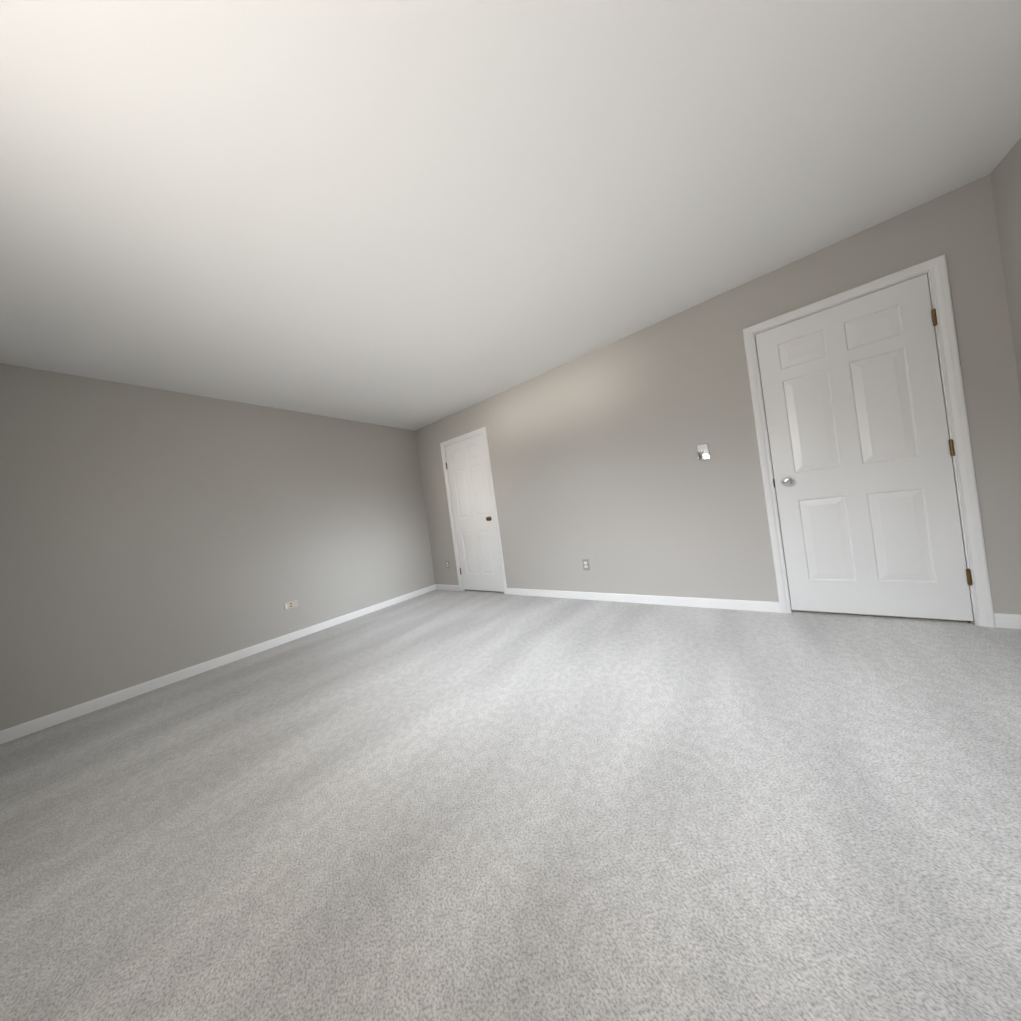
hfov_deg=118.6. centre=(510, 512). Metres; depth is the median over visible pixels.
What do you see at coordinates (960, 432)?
door frame
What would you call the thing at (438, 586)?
baseboard
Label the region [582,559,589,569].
electrical outlet
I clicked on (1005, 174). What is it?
wall
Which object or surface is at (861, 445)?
door
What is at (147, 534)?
wall
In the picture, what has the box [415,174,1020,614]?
wall
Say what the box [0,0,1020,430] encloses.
ceiling
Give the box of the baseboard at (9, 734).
[0,584,435,743]
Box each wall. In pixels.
[0,363,434,730]
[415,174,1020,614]
[990,138,1020,397]
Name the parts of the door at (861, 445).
knob, hinge handle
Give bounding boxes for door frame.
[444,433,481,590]
[743,254,995,627]
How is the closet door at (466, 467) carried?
in the wall at (609, 474)
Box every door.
[445,433,503,591]
[755,273,972,621]
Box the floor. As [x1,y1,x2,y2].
[0,589,1020,1020]
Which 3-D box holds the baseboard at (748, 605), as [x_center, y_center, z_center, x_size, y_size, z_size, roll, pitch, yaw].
[0.984,0.842,3.027,2.580,0.078,0.012,-8,0,37]
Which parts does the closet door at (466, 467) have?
hinge handle, knob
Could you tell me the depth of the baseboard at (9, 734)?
2.45 m
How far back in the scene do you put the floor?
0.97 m
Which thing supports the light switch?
attached to the wall at (609, 474)
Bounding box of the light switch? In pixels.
[697,443,709,459]
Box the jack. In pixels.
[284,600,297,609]
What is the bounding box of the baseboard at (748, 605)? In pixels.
[507,588,780,612]
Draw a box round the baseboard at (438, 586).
[436,584,459,590]

